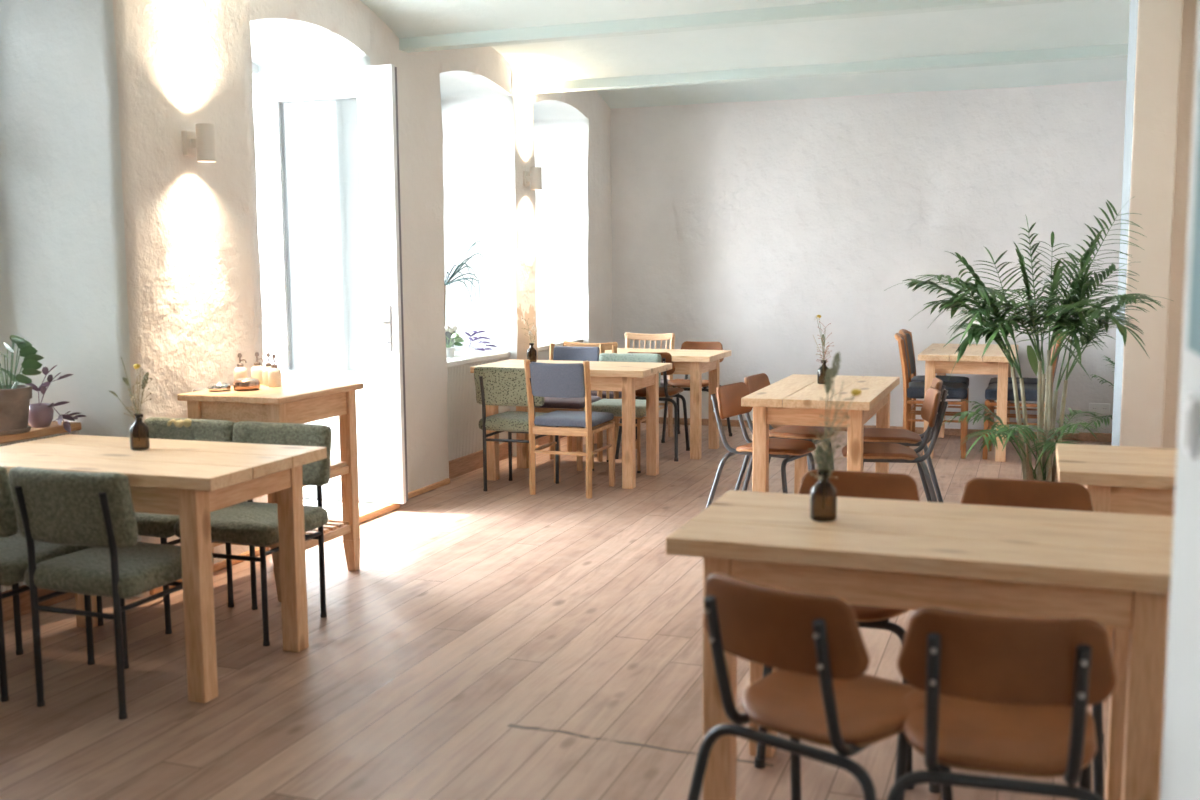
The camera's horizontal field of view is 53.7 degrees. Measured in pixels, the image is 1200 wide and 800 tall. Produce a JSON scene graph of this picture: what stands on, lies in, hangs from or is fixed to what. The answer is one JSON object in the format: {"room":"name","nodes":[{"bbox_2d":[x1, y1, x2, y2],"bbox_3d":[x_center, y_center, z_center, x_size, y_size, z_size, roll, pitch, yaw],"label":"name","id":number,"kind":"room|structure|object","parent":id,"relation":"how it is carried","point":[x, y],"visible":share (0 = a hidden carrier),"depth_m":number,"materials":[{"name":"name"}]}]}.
{"room":"cafe","nodes":[
{"label":"cafe","id":0,"kind":"room"},
{"bbox_2d":[0,0,611,596],"bbox_3d":[-2.371,-0.638,5.202,0.894,2.965,12.221,2,7,20],"label":"wall","id":1,"kind":"structure","parent":0,"point":[116,242],"depth_m":5.69,"materials":[{"name":"paint"}]},
{"bbox_2d":[2,585,74,621],"bbox_3d":[-2.515,0.869,4.556,0.028,0.120,1.455,2,7,20],"label":"baseboard","id":2,"kind":"structure","parent":1,"relation":"attached to","point":[7,603],"depth_m":4.90,"materials":[{"name":"brown wood"}]},
{"bbox_2d":[0,430,78,591],"bbox_3d":[-2.536,0.567,4.528,0.030,0.727,1.475,2,7,20],"label":"trim","id":3,"kind":"structure","parent":1,"relation":"attached to","point":[3,587],"depth_m":4.90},
{"bbox_2d":[0,421,81,443],"bbox_3d":[-2.759,0.184,4.566,0.540,0.032,1.465,2,7,20],"label":"trim","id":4,"kind":"structure","parent":1,"relation":"attached to","point":[54,428],"depth_m":4.96,"materials":[{"name":"brown wood"}]},
{"bbox_2d":[0,335,43,434],"bbox_3d":[-2.420,-0.064,4.837,0.288,0.395,0.289,2,7,20],"label":"potted plant","id":5,"kind":"object","parent":4,"relation":"on","point":[14,399],"visible":1,"depth_m":4.81,"materials":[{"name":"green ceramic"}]},
{"bbox_2d":[25,365,74,432],"bbox_3d":[-2.319,-0.005,5.016,0.241,0.276,0.153,2,7,20],"label":"potted plant","id":6,"kind":"object","parent":4,"relation":"on","point":[40,414],"visible":0.94,"depth_m":5.00,"materials":[{"name":"purple plant"}]},
{"bbox_2d":[53,411,85,421],"bbox_3d":[-2.283,0.073,5.110,0.137,0.041,0.114,2,7,20],"label":"leafy cutting","id":7,"kind":"object","parent":4,"relation":"on","point":[75,413],"visible":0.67,"depth_m":5.11,"materials":[{"name":"purple plant"}]},
{"bbox_2d":[183,123,216,161],"bbox_3d":[-1.795,-1.150,5.311,0.154,0.164,0.084,2,7,20],"label":"wall lamp","id":8,"kind":"object","parent":1,"relation":"attached to","point":[201,144],"visible":1,"depth_m":5.27,"materials":[{"name":"beige metal"}]},
{"bbox_2d":[193,387,207,391],"bbox_3d":[-1.802,0.022,5.451,0.080,0.150,0.120,2,7,20],"label":"wall box","id":9,"kind":"object","parent":1,"relation":"attached to","point":[200,389],"visible":0.16,"depth_m":5.40,"materials":[{"name":"grey"}]},
{"bbox_2d":[253,63,258,72],"bbox_3d":[-2.222,-0.716,6.630,0.055,2.725,1.130,2,7,20],"label":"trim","id":10,"kind":"structure","parent":1,"relation":"attached to","point":[255,67],"depth_m":6.97,"materials":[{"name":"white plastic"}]},
{"bbox_2d":[270,498,387,548],"bbox_3d":[-1.876,0.667,6.663,0.990,0.035,1.070,2,7,20],"label":"doorway","id":11,"kind":"structure","parent":1,"relation":"in","point":[334,507],"depth_m":6.92,"materials":[{"name":"white"}]},
{"bbox_2d":[254,64,407,503],"bbox_3d":[-1.606,-0.650,6.916,0.960,2.500,0.130,2,7,19],"label":"door","id":12,"kind":"structure","parent":1,"relation":"in","point":[381,404],"depth_m":6.86,"materials":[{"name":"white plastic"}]},
{"bbox_2d":[329,503,399,530],"bbox_3d":[-1.393,0.680,6.486,0.040,0.042,1.130,2,7,20],"label":"trim","id":13,"kind":"structure","parent":1,"relation":"attached to","point":[368,515],"depth_m":6.77,"materials":[{"name":"brown wood"}]},
{"bbox_2d":[149,418,613,594],"bbox_3d":[-1.242,0.609,7.125,0.024,0.035,7.900,2,7,20],"label":"baseboard","id":14,"kind":"structure","parent":1,"relation":"attached to","point":[220,565],"depth_m":5.87,"materials":[{"name":"brown wood"}]},
{"bbox_2d":[446,357,509,460],"bbox_3d":[-0.880,0.107,8.332,0.030,0.755,1.130,2,7,20],"label":"trim","id":15,"kind":"structure","parent":1,"relation":"attached to","point":[465,437],"depth_m":8.14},
{"bbox_2d":[449,442,508,478],"bbox_3d":[-0.860,0.423,8.361,0.028,0.120,1.110,2,7,20],"label":"baseboard","id":16,"kind":"structure","parent":1,"relation":"attached to","point":[462,465],"depth_m":8.21,"materials":[{"name":"brown wood"}]},
{"bbox_2d":[447,351,510,366],"bbox_3d":[-1.216,-0.294,8.409,0.770,0.032,1.120,2,7,20],"label":"trim","id":17,"kind":"structure","parent":1,"relation":"attached to","point":[460,357],"depth_m":8.45,"materials":[{"name":"white paint"}]},
{"bbox_2d":[447,325,463,357],"bbox_3d":[-1.065,-0.410,8.300,0.233,0.222,0.230,2,7,20],"label":"flowering plant","id":18,"kind":"object","parent":17,"relation":"on","point":[450,350],"visible":0.62,"depth_m":8.29,"materials":[{"name":"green plant"}]},
{"bbox_2d":[444,241,487,346],"bbox_3d":[-1.122,-0.723,8.469,0.640,0.806,0.538,0,7,1],"label":"spider plant","id":19,"kind":"object","parent":17,"relation":"on","point":[457,269],"visible":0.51,"depth_m":8.42,"materials":[{"name":"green plant"}]},
{"bbox_2d":[465,331,496,350],"bbox_3d":[-0.875,-0.434,8.630,0.168,0.139,0.348,2,7,20],"label":"trailing plant","id":20,"kind":"object","parent":17,"relation":"on","point":[475,332],"visible":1,"depth_m":8.62,"materials":[{"name":"purple plant"}]},
{"bbox_2d":[522,167,541,189],"bbox_3d":[-0.506,-1.642,8.794,0.154,0.164,0.084,2,7,20],"label":"wall lamp","id":21,"kind":"object","parent":1,"relation":"attached to","point":[535,177],"visible":1,"depth_m":8.76,"materials":[{"name":"beige metal"}]},
{"bbox_2d":[538,435,565,445],"bbox_3d":[-0.341,0.259,9.767,0.028,0.120,1.115,2,7,20],"label":"baseboard","id":22,"kind":"structure","parent":1,"relation":"attached to","point":[543,440],"depth_m":9.45,"materials":[{"name":"brown wood"}]},
{"bbox_2d":[538,349,581,409],"bbox_3d":[-0.361,-0.058,9.738,0.030,0.755,1.135,2,7,20],"label":"trim","id":23,"kind":"structure","parent":1,"relation":"attached to","point":[543,354],"depth_m":9.44,"materials":[{"name":"white paint"}]},
{"bbox_2d":[538,339,582,350],"bbox_3d":[-0.697,-0.458,9.815,0.770,0.032,1.125,2,7,20],"label":"trim","id":24,"kind":"structure","parent":1,"relation":"attached to","point":[543,344],"depth_m":9.93,"materials":[{"name":"white paint"}]},
{"bbox_2d":[399,0,1080,52],"bbox_3d":[2.090,-2.026,5.898,7.050,0.100,0.110,2,7,20],"label":"trim","id":25,"kind":"structure","parent":1,"relation":"attached to","point":[857,8],"depth_m":6.42,"materials":[{"name":"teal paint"}]},
{"bbox_2d":[527,44,1127,93],"bbox_3d":[2.741,-2.232,7.660,7.050,0.100,0.110,2,7,20],"label":"ceiling beam","id":26,"kind":"structure","parent":1,"relation":"attached to","point":[1106,51],"depth_m":8.02,"materials":[{"name":"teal paint"}]},
{"bbox_2d":[0,422,1169,799],"bbox_3d":[0.990,1.033,3.680,7.400,0.060,13.120,2,7,20],"label":"floor","id":27,"kind":"structure","parent":0,"point":[503,641],"depth_m":4.21,"materials":[{"name":"brown wood"}]},
{"bbox_2d":[0,466,94,701],"bbox_3d":[-2.068,0.577,4.118,0.462,0.793,0.474,2,7,20],"label":"upholstered chair","id":28,"kind":"object","parent":27,"relation":"on","point":[13,547],"visible":0.6,"depth_m":3.94,"materials":[{"name":"green fabric"}]},
{"bbox_2d":[8,467,182,719],"bbox_3d":[-1.611,0.591,3.957,0.462,0.793,0.474,2,7,20],"label":"upholstered chair","id":29,"kind":"object","parent":27,"relation":"on","point":[95,510],"visible":0.92,"depth_m":3.75,"materials":[{"name":"green fabric"}]},
{"bbox_2d":[0,434,326,702],"bbox_3d":[-1.683,0.570,4.296,1.200,0.760,0.677,2,7,19],"label":"dining table","id":30,"kind":"object","parent":27,"relation":"on","point":[191,480],"visible":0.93,"depth_m":4.07,"materials":[{"name":"brown wood"}]},
{"bbox_2d":[129,413,149,449],"bbox_3d":[-1.691,0.115,4.348,0.068,0.131,0.068,2,7,20],"label":"glass bottle","id":31,"kind":"object","parent":30,"relation":"on","point":[139,431],"visible":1,"depth_m":4.33,"materials":[{"name":"brown glass"}]},
{"bbox_2d":[109,357,151,418],"bbox_3d":[-1.723,-0.005,4.355,0.166,0.310,0.101,2,7,20],"label":"dried flowers","id":32,"kind":"object","parent":31,"relation":"in","point":[136,366],"visible":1,"depth_m":4.34,"materials":[{"name":"plant"}]},
{"bbox_2d":[96,417,234,633],"bbox_3d":[-1.782,0.493,4.833,0.462,0.793,0.474,2,7,20],"label":"upholstered chair","id":33,"kind":"object","parent":27,"relation":"on","point":[147,524],"visible":0.33,"depth_m":4.91,"materials":[{"name":"green fabric"}]},
{"bbox_2d":[174,421,331,645],"bbox_3d":[-1.355,0.507,4.677,0.462,0.793,0.474,2,7,20],"label":"upholstered chair","id":34,"kind":"object","parent":27,"relation":"on","point":[252,523],"visible":0.51,"depth_m":4.72,"materials":[{"name":"green fabric"}]},
{"bbox_2d":[177,381,363,601],"bbox_3d":[-1.455,0.386,5.354,0.520,0.882,0.660,2,7,20],"label":"serving table","id":35,"kind":"object","parent":27,"relation":"on","point":[299,402],"visible":0.38,"depth_m":5.26,"materials":[{"name":"brown wood"}]},
{"bbox_2d":[208,383,230,391],"bbox_3d":[-1.673,-0.057,5.212,0.096,0.034,0.096,2,7,20],"label":"ashtray","id":36,"kind":"object","parent":35,"relation":"on","point":[214,387],"visible":1,"depth_m":5.18,"materials":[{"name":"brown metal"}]},
{"bbox_2d":[234,353,246,379],"bbox_3d":[-1.651,-0.141,5.440,0.060,0.150,0.060,-4,8,-32],"label":"pump dispenser","id":37,"kind":"object","parent":35,"relation":"on","point":[240,371],"visible":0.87,"depth_m":5.42,"materials":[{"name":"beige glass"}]},
{"bbox_2d":[234,367,246,379],"bbox_3d":[-1.651,-0.109,5.444,0.060,0.085,0.060,2,7,20],"label":"jar","id":38,"kind":"object","parent":37,"relation":"on","point":[239,372],"depth_m":5.42,"materials":[{"name":"beige glass"}]},
{"bbox_2d":[233,378,259,390],"bbox_3d":[-1.565,-0.069,5.245,0.116,0.049,0.116,2,7,20],"label":"ashtray","id":39,"kind":"object","parent":35,"relation":"on","point":[243,384],"visible":1,"depth_m":5.20,"materials":[{"name":"beige metal"}]},
{"bbox_2d":[251,352,263,383],"bbox_3d":[-1.591,-0.149,5.503,0.060,0.150,0.060,-4,8,-32],"label":"pump dispenser","id":40,"kind":"object","parent":35,"relation":"on","point":[256,370],"visible":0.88,"depth_m":5.49,"materials":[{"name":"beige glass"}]},
{"bbox_2d":[251,366,262,383],"bbox_3d":[-1.590,-0.117,5.506,0.060,0.085,0.060,2,7,20],"label":"jar","id":41,"kind":"object","parent":40,"relation":"on","point":[256,371],"depth_m":5.48,"materials":[{"name":"beige glass"}]},
{"bbox_2d":[262,353,272,385],"bbox_3d":[-1.524,-0.144,5.452,0.060,0.150,0.060,-4,8,-32],"label":"pump dispenser","id":42,"kind":"object","parent":35,"relation":"on","point":[267,367],"visible":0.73,"depth_m":5.43,"materials":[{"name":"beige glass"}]},
{"bbox_2d":[262,367,270,385],"bbox_3d":[-1.524,-0.111,5.456,0.060,0.085,0.060,2,7,20],"label":"jar","id":43,"kind":"object","parent":42,"relation":"on","point":[265,370],"depth_m":5.43,"materials":[{"name":"beige glass"}]},
{"bbox_2d":[268,354,281,386],"bbox_3d":[-1.477,-0.135,5.377,0.060,0.150,0.060,-4,8,-32],"label":"pump dispenser","id":44,"kind":"object","parent":35,"relation":"on","point":[274,373],"visible":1,"depth_m":5.36,"materials":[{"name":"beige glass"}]},
{"bbox_2d":[268,368,281,386],"bbox_3d":[-1.477,-0.103,5.380,0.060,0.085,0.060,2,7,20],"label":"jar","id":45,"kind":"object","parent":44,"relation":"on","point":[274,374],"depth_m":5.36,"materials":[{"name":"beige glass"}]},
{"bbox_2d":[474,367,558,493],"bbox_3d":[-0.507,0.168,7.596,0.462,0.793,0.474,2,7,20],"label":"upholstered chair","id":46,"kind":"object","parent":27,"relation":"on","point":[498,386],"visible":0.84,"depth_m":7.41,"materials":[{"name":"green fabric"}]},
{"bbox_2d":[526,343,604,470],"bbox_3d":[-0.241,0.036,8.472,0.431,0.854,0.511,2,7,20],"label":"wooden chair","id":47,"kind":"object","parent":27,"relation":"on","point":[563,353],"visible":0.44,"depth_m":8.55,"materials":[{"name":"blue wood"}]},
{"bbox_2d":[524,359,614,498],"bbox_3d":[-0.187,0.155,7.450,0.431,0.848,0.511,2,7,20],"label":"wooden chair","id":48,"kind":"object","parent":27,"relation":"on","point":[551,380],"visible":1,"depth_m":7.26,"materials":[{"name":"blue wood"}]},
{"bbox_2d":[470,359,671,488],"bbox_3d":[-0.181,0.143,7.944,1.200,0.760,0.637,2,7,20],"label":"dining table","id":49,"kind":"object","parent":27,"relation":"on","point":[626,377],"visible":0.72,"depth_m":7.82,"materials":[{"name":"brown wood"}]},
{"bbox_2d":[527,343,536,361],"bbox_3d":[-0.469,-0.326,8.135,0.068,0.131,0.068,2,7,20],"label":"glass bottle","id":50,"kind":"object","parent":49,"relation":"on","point":[531,352],"visible":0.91,"depth_m":8.11,"materials":[{"name":"brown glass"}]},
{"bbox_2d":[522,318,538,345],"bbox_3d":[-0.467,-0.426,8.130,0.134,0.273,0.083,2,7,20],"label":"dried flowers","id":51,"kind":"object","parent":50,"relation":"in","point":[533,326],"visible":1,"depth_m":8.12,"materials":[{"name":"plant"}]},
{"bbox_2d":[563,341,636,452],"bbox_3d":[0.010,-0.030,9.009,0.438,0.860,0.508,2,7,22],"label":"wooden chair","id":52,"kind":"object","parent":27,"relation":"on","point":[613,346],"visible":0.3,"depth_m":8.79,"materials":[{"name":"brown wood"}]},
{"bbox_2d":[584,353,661,472],"bbox_3d":[0.162,0.080,8.324,0.462,0.793,0.474,2,7,17],"label":"upholstered chair","id":53,"kind":"object","parent":27,"relation":"on","point":[610,405],"visible":0.45,"depth_m":8.26,"materials":[{"name":"green fabric"}]},
{"bbox_2d":[625,332,674,436],"bbox_3d":[0.342,-0.108,9.675,0.438,0.860,0.508,2,7,20],"label":"spindle chair","id":54,"kind":"object","parent":27,"relation":"on","point":[635,336],"visible":0.38,"depth_m":9.81,"materials":[{"name":"brown wood"}]},
{"bbox_2d":[572,348,730,459],"bbox_3d":[0.339,0.011,9.066,1.200,0.760,0.657,2,7,20],"label":"dining table","id":55,"kind":"object","parent":27,"relation":"on","point":[693,363],"visible":0.47,"depth_m":8.68,"materials":[{"name":"brown wood"}]},
{"bbox_2d":[615,352,689,461],"bbox_3d":[0.405,0.022,8.864,0.482,0.791,0.537,1,7,16],"label":"chair","id":56,"kind":"object","parent":27,"relation":"on","point":[666,357],"visible":0.46,"depth_m":8.73,"materials":[{"name":"grey paint"}]},
{"bbox_2d":[661,341,731,442],"bbox_3d":[0.782,-0.069,9.630,0.482,0.791,0.537,2,7,20],"label":"chair","id":57,"kind":"object","parent":27,"relation":"on","point":[689,345],"visible":0.48,"depth_m":9.70,"materials":[{"name":"grey paint"}]},
{"bbox_2d":[705,382,815,508],"bbox_3d":[0.850,0.319,6.226,0.537,0.791,0.482,4,8,32],"label":"chair","id":58,"kind":"object","parent":27,"relation":"on","point":[729,396],"visible":0.84,"depth_m":6.18,"materials":[{"name":"brown wood"}]},
{"bbox_2d":[734,373,834,490],"bbox_3d":[1.051,0.258,6.744,0.537,0.791,0.482,3,7,28],"label":"chair","id":59,"kind":"object","parent":27,"relation":"on","point":[756,382],"visible":0.47,"depth_m":6.66,"materials":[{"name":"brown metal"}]},
{"bbox_2d":[687,573,952,799],"bbox_3d":[0.468,0.742,2.534,0.482,0.791,0.537,5,9,41],"label":"chair","id":60,"kind":"object","parent":27,"relation":"on","point":[819,692],"visible":0.98,"depth_m":2.41,"materials":[{"name":"brown leather"}]},
{"bbox_2d":[741,374,899,493],"bbox_3d":[1.225,0.305,6.430,0.627,0.760,1.330,2,7,20],"label":"dining table","id":61,"kind":"object","parent":27,"relation":"on","point":[794,399],"visible":0.72,"depth_m":5.93,"materials":[{"name":"brown wood"}]},
{"bbox_2d":[817,360,829,383],"bbox_3d":[1.231,-0.155,6.519,0.068,0.131,0.068,2,7,20],"label":"glass bottle","id":62,"kind":"object","parent":61,"relation":"on","point":[821,373],"visible":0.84,"depth_m":6.50,"materials":[{"name":"brown glass"}]},
{"bbox_2d":[813,315,833,365],"bbox_3d":[1.227,-0.292,6.504,0.087,0.350,0.107,-6,9,-42],"label":"dried flowers","id":63,"kind":"object","parent":62,"relation":"in","point":[823,351],"visible":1,"depth_m":6.50,"materials":[{"name":"plant"}]},
{"bbox_2d":[754,469,919,789],"bbox_3d":[0.731,0.631,3.490,0.482,0.791,0.537,2,7,20],"label":"chair","id":64,"kind":"object","parent":27,"relation":"on","point":[875,485],"visible":0.25,"depth_m":3.57,"materials":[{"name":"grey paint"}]},
{"bbox_2d":[842,387,947,501],"bbox_3d":[1.492,0.341,5.991,0.537,0.791,0.482,1,7,9],"label":"chair","id":65,"kind":"object","parent":27,"relation":"on","point":[872,452],"visible":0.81,"depth_m":5.86,"materials":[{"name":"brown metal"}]},
{"bbox_2d":[863,377,947,502],"bbox_3d":[1.656,0.279,6.522,0.537,0.791,0.482,1,7,13],"label":"chair","id":66,"kind":"object","parent":27,"relation":"on","point":[904,437],"visible":0.54,"depth_m":6.36,"materials":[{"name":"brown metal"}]},
{"bbox_2d":[666,490,1173,799],"bbox_3d":[0.837,0.696,3.022,1.200,0.760,0.647,2,7,20],"label":"dining table","id":67,"kind":"object","parent":27,"relation":"on","point":[1113,570],"visible":0.85,"depth_m":2.79,"materials":[{"name":"brown wood"}]},
{"bbox_2d":[810,469,836,521],"bbox_3d":[0.578,0.244,3.064,0.068,0.131,0.068,2,7,20],"label":"glass bottle","id":68,"kind":"object","parent":67,"relation":"on","point":[823,495],"visible":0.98,"depth_m":3.04,"materials":[{"name":"brown glass"}]},
{"bbox_2d":[807,352,860,480],"bbox_3d":[0.600,0.079,3.046,0.128,0.405,0.110,2,7,20],"label":"dried flowers","id":69,"kind":"object","parent":68,"relation":"in","point":[825,462],"visible":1,"depth_m":3.04,"materials":[{"name":"plant"}]},
{"bbox_2d":[894,333,966,458],"bbox_3d":[2.461,-0.049,8.841,0.530,0.898,0.451,1,7,16],"label":"cushioned chair","id":70,"kind":"object","parent":27,"relation":"on","point":[956,390],"visible":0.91,"depth_m":8.66,"materials":[{"name":"brown wood"}]},
{"bbox_2d":[899,329,968,440],"bbox_3d":[2.622,-0.106,9.336,0.530,0.898,0.451,2,7,20],"label":"cushioned chair","id":71,"kind":"object","parent":27,"relation":"on","point":[909,341],"visible":0.47,"depth_m":9.42,"materials":[{"name":"brown wood"}]},
{"bbox_2d":[918,343,1018,461],"bbox_3d":[2.824,-0.007,9.058,0.667,0.760,1.280,2,7,20],"label":"dining table","id":72,"kind":"object","parent":27,"relation":"on","point":[940,359],"visible":0.73,"depth_m":8.50,"materials":[{"name":"brown wood"}]},
{"bbox_2d":[886,607,1116,799],"bbox_3d":[0.794,0.758,2.372,0.482,0.791,0.537,1,7,16],"label":"chair","id":73,"kind":"object","parent":27,"relation":"on","point":[1006,695],"visible":0.98,"depth_m":2.20,"materials":[{"name":"brown leather"}]},
{"bbox_2d":[929,478,1103,799],"bbox_3d":[1.182,0.647,3.325,0.482,0.791,0.537,2,7,20],"label":"chair","id":74,"kind":"object","parent":27,"relation":"on","point":[977,491],"visible":0.23,"depth_m":3.44,"materials":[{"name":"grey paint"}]},
{"bbox_2d":[982,336,1062,459],"bbox_3d":[3.094,-0.030,8.633,0.530,0.898,0.451,2,7,22],"label":"cushioned chair","id":75,"kind":"object","parent":27,"relation":"on","point":[1030,389],"visible":0.44,"depth_m":8.50,"materials":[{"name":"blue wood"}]},
{"bbox_2d":[989,332,1061,419],"bbox_3d":[3.266,-0.084,9.100,0.530,0.898,0.451,2,7,20],"label":"cushioned chair","id":76,"kind":"object","parent":27,"relation":"on","point":[995,379],"visible":0.09,"depth_m":9.03,"materials":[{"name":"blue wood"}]},
{"bbox_2d":[884,198,1172,481],"bbox_3d":[2.020,-0.096,5.674,1.280,1.715,0.843,3,7,25],"label":"potted palm","id":77,"kind":"object","parent":27,"relation":"on","point":[1044,470],"visible":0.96,"depth_m":5.57,"materials":[{"name":"green plant"}]},
{"bbox_2d":[1083,356,1114,430],"bbox_3d":[3.914,0.025,8.847,0.577,0.728,0.519,2,7,20],"label":"plant","id":78,"kind":"object","parent":27,"relation":"on","point":[1107,359],"visible":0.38,"depth_m":8.83,"materials":[{"name":"green plant"}]},
{"bbox_2d":[1056,443,1176,515],"bbox_3d":[2.128,0.588,3.883,1.200,0.760,0.617,2,7,20],"label":"dining table","id":79,"kind":"object","parent":27,"relation":"on","point":[1118,479],"visible":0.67,"depth_m":3.75,"materials":[{"name":"brown wood"}]},
{"bbox_2d":[1111,0,1182,447],"bbox_3d":[2.870,-0.789,6.247,0.206,2.950,0.600,2,7,20],"label":"wall pier","id":80,"kind":"object","parent":27,"relation":"on","point":[1155,26],"visible":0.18,"depth_m":5.96,"materials":[{"name":"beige paint"}]},
{"bbox_2d":[359,0,1129,108],"bbox_3d":[0.766,-1.834,3.444,7.840,0.206,13.150,2,7,20],"label":"ceiling","id":81,"kind":"structure","parent":0,"point":[1083,23],"depth_m":7.75,"materials":[{"name":"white paint"}]},
{"bbox_2d":[588,80,1126,432],"bbox_3d":[1.864,-1.167,10.026,5.650,2.860,0.031,2,7,20],"label":"wall","id":82,"kind":"structure","parent":0,"point":[736,225],"depth_m":9.91,"materials":[{"name":"grey paint"}]},
{"bbox_2d":[619,416,1111,441],"bbox_3d":[2.266,0.235,10.016,4.600,0.070,0.070,2,7,20],"label":"baseboard","id":83,"kind":"structure","parent":82,"relation":"attached to","point":[734,423],"depth_m":9.77,"materials":[{"name":"brown wood"}]},
{"bbox_2d":[1089,403,1109,413],"bbox_3d":[3.956,0.066,9.384,0.156,0.080,0.028,2,7,20],"label":"wall outlet","id":84,"kind":"object","parent":82,"relation":"attached to","point":[1102,408],"visible":0.95,"depth_m":9.38,"materials":[{"name":"white plastic"}]},
{"bbox_2d":[1160,0,1199,799],"bbox_3d":[0.356,-0.067,-0.139,0.340,3.000,4.000,2,7,20],"label":"wall","id":85,"kind":"structure","parent":0,"point":[1180,772],"depth_m":1.70,"materials":[{"name":"white paint"}]},
{"bbox_2d":[1182,394,1199,458],"bbox_3d":[0.807,0.036,1.620,0.014,0.080,0.080,2,7,20],"label":"light switch","id":86,"kind":"object","parent":85,"relation":"attached to","point":[1190,422],"visible":1,"depth_m":1.59,"materials":[{"name":"white plastic"}]},
{"bbox_2d":[1187,97,1199,354],"bbox_3d":[0.670,-0.355,1.212,0.016,0.660,0.760,2,7,20],"label":"board","id":87,"kind":"object","parent":85,"relation":"attached to","point":[1193,344],"visible":1,"depth_m":1.55,"materials":[{"name":"teal"}]},
{"bbox_2d":[1163,0,1198,447],"bbox_3d":[4.322,-0.764,5.929,2.800,2.950,0.200,2,7,20],"label":"wall","id":88,"kind":"structure","parent":0,"point":[1190,7],"depth_m":6.26,"materials":[{"name":"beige paint"}]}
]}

